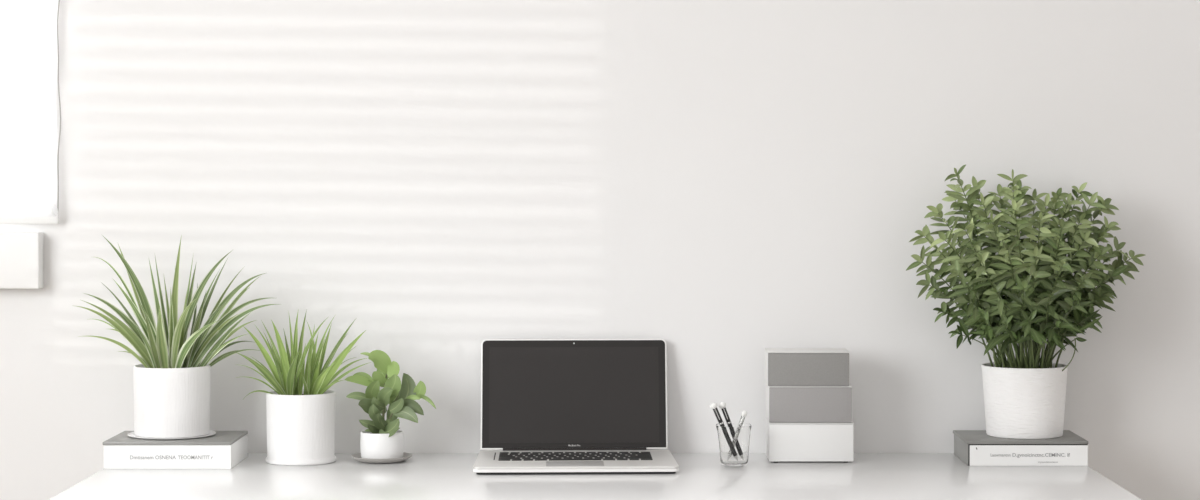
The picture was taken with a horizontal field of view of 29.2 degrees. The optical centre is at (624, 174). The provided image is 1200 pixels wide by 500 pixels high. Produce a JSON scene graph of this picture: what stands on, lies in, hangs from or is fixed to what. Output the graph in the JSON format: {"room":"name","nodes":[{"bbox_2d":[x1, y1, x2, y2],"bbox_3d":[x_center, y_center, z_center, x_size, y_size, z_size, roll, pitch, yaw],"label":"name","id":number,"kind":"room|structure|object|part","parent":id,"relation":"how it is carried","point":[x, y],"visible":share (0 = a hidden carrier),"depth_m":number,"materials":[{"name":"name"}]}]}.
{"room":"home office","nodes":[
{"label":"home office","id":0,"kind":"room"},
{"bbox_2d":[0,0,1199,499],"bbox_3d":[-0.450,-0.178,4.461,4.300,2.900,0.120,0,0,0],"label":"wall","id":1,"kind":"structure","parent":0,"point":[722,182],"depth_m":4.40,"materials":[{"name":"white paint"}]},
{"bbox_2d":[0,232,43,288],"bbox_3d":[-1.431,0.163,4.381,0.638,0.107,0.038,0,0,0],"label":"panel","id":2,"kind":"object","parent":1,"relation":"attached to","point":[21,253],"visible":1,"depth_m":4.36,"materials":[{"name":"white paint"}]},
{"bbox_2d":[0,0,60,223],"bbox_3d":[-1.566,-0.627,4.368,1.008,1.442,0.060,0,0,0],"label":"roller blind","id":3,"kind":"object","parent":1,"relation":"attached to","point":[29,41],"visible":1,"depth_m":4.38,"materials":[{"name":"white fabric"}]},
{"bbox_3d":[-1.565,0.086,4.383,0.971,0.016,0.012,0,0,0],"label":"rail","id":4,"kind":"part","parent":3,"relation":"part of","materials":[{"name":"white paint"}]},
{"bbox_3d":[-1.078,-0.605,4.379,0.009,1.366,0.002,0,0,0],"label":"pull cord","id":5,"kind":"part","parent":3,"relation":"part of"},
{"bbox_3d":[-0.450,1.297,1.661,4.300,0.050,5.720,0,0,0],"label":"floor","id":6,"kind":"structure","parent":0,"visible":0},
{"bbox_2d":[49,453,1140,499],"bbox_3d":[-0.049,0.902,4.030,1.793,0.740,0.740,0,0,0],"label":"desk","id":7,"kind":"object","parent":6,"relation":"on","point":[423,476],"visible":0.66,"depth_m":3.99,"materials":[{"name":"white laminate"}]},
{"bbox_2d":[103,431,247,468],"bbox_3d":[-0.829,0.507,4.252,0.233,0.049,0.184,0,0,0],"label":"book","id":8,"kind":"object","parent":7,"relation":"on","point":[223,449],"visible":0.99,"depth_m":4.16,"materials":[{"name":"white paper"}]},
{"bbox_2d":[77,235,279,439],"bbox_3d":[-0.823,0.296,4.260,0.393,0.373,0.163,0,0,4],"label":"potted plant","id":9,"kind":"object","parent":8,"relation":"on","point":[172,395],"visible":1,"depth_m":4.24,"materials":[{"name":"green plant"}]},
{"bbox_3d":[-0.839,0.416,4.262,0.141,0.128,0.141,0,0,0],"label":"pot","id":10,"kind":"part","parent":9,"relation":"part of","materials":[{"name":"white ceramic"}]},
{"bbox_2d":[236,309,370,465],"bbox_3d":[-0.592,0.390,4.258,0.261,0.283,0.149,0,0,15],"label":"potted plant","id":11,"kind":"object","parent":7,"relation":"on","point":[300,421],"visible":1,"depth_m":4.24,"materials":[{"name":"green plant"}]},
{"bbox_3d":[-0.602,0.467,4.270,0.130,0.129,0.130,0,0,0],"label":"pot","id":12,"kind":"part","parent":11,"relation":"part of","materials":[{"name":"white ceramic"}]},
{"bbox_2d":[345,350,435,462],"bbox_3d":[-0.442,0.428,4.266,0.145,0.208,0.116,0,0,44],"label":"potted plant","id":13,"kind":"object","parent":7,"relation":"on","point":[383,441],"visible":1,"depth_m":4.26,"materials":[{"name":"green plant"}]},
{"bbox_3d":[-0.452,0.502,4.278,0.080,0.051,0.080,0,0,0],"label":"pot","id":14,"kind":"part","parent":13,"relation":"part of","materials":[{"name":"white ceramic"}]},
{"bbox_3d":[-0.430,0.424,4.281,0.088,0.118,0.029,0,0,0],"label":"stem","id":15,"kind":"part","parent":13,"relation":"part of","materials":[{"name":"green plant"}]},
{"bbox_2d":[473,339,678,473],"bbox_3d":[-0.092,0.422,4.232,0.366,0.220,0.298,0,0,-2],"label":"laptop","id":16,"kind":"object","parent":7,"relation":"on","point":[549,406],"visible":1,"depth_m":4.35,"materials":[{"name":"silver metal"}]},
{"bbox_3d":[-0.091,0.529,4.205,0.354,0.003,0.243,0,0,-2],"label":"plate","id":17,"kind":"part","parent":16,"relation":"part of","materials":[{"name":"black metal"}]},
{"bbox_2d":[716,423,751,465],"bbox_3d":[0.199,0.495,4.217,0.065,0.074,0.064,0,0,0],"label":"pen cup","id":18,"kind":"object","parent":7,"relation":"on","point":[734,441],"visible":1,"depth_m":4.19,"materials":[{"name":"clear glass"}]},
{"bbox_2d":[710,403,724,426],"bbox_3d":[0.181,0.471,4.212,0.051,0.108,0.014,0,0,0],"label":"pen","id":19,"kind":"object","parent":18,"relation":"in","point":[713,406],"visible":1,"depth_m":4.21,"materials":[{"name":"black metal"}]},
{"bbox_2d":[719,402,732,426],"bbox_3d":[0.195,0.471,4.224,0.046,0.107,0.014,0,0,0],"label":"pen","id":20,"kind":"object","parent":18,"relation":"in","point":[722,405],"visible":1,"depth_m":4.22,"materials":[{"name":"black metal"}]},
{"bbox_2d":[738,410,746,426],"bbox_3d":[0.206,0.478,4.217,0.037,0.093,0.011,0,0,0],"label":"pen","id":21,"kind":"object","parent":18,"relation":"in","point":[744,413],"visible":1,"depth_m":4.21,"materials":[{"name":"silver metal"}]},
{"bbox_2d":[765,417,853,462],"bbox_3d":[0.344,0.495,4.301,0.158,0.074,0.106,0,0,0],"label":"storage box","id":22,"kind":"object","parent":7,"relation":"on","point":[785,442],"visible":0.94,"depth_m":4.25,"materials":[{"name":"white cardboard"}]},
{"bbox_2d":[766,384,851,422],"bbox_3d":[0.343,0.424,4.299,0.155,0.067,0.100,0,0,0],"label":"storage box","id":23,"kind":"object","parent":22,"relation":"on","point":[784,404],"visible":0.8,"depth_m":4.25,"materials":[{"name":"grey cardboard"}]},
{"bbox_2d":[764,348,849,385],"bbox_3d":[0.340,0.359,4.297,0.152,0.064,0.094,0,0,0],"label":"storage box","id":24,"kind":"object","parent":23,"relation":"on","point":[783,366],"visible":1,"depth_m":4.25,"materials":[{"name":"grey cardboard"}]},
{"bbox_3d":[0.340,0.328,4.297,0.152,0.002,0.094,0,0,0],"label":"lid","id":25,"kind":"part","parent":24,"relation":"part of","materials":[{"name":"white cardboard"}]},
{"bbox_3d":[0.343,0.392,4.299,0.155,0.002,0.100,0,0,0],"label":"lid","id":26,"kind":"part","parent":23,"relation":"part of","materials":[{"name":"white cardboard"}]},
{"bbox_3d":[0.344,0.459,4.301,0.158,0.002,0.106,0,0,0],"label":"lid","id":27,"kind":"part","parent":22,"relation":"part of","materials":[{"name":"white cardboard"}]},
{"bbox_2d":[953,430,1087,465],"bbox_3d":[0.736,0.509,4.293,0.223,0.046,0.180,0,0,0],"label":"book","id":28,"kind":"object","parent":7,"relation":"on","point":[973,447],"visible":1,"depth_m":4.21,"materials":[{"name":"white paper"}]},
{"bbox_2d":[906,165,1144,438],"bbox_3d":[0.734,0.233,4.267,0.324,0.506,0.365,0,0,45],"label":"potted plant","id":29,"kind":"object","parent":28,"relation":"on","point":[1025,393],"visible":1,"depth_m":4.24,"materials":[{"name":"green plant"}]},
{"bbox_3d":[0.747,0.421,4.300,0.159,0.131,0.159,0,0,0],"label":"pot","id":30,"kind":"part","parent":29,"relation":"part of","materials":[{"name":"white ceramic"}]}
]}

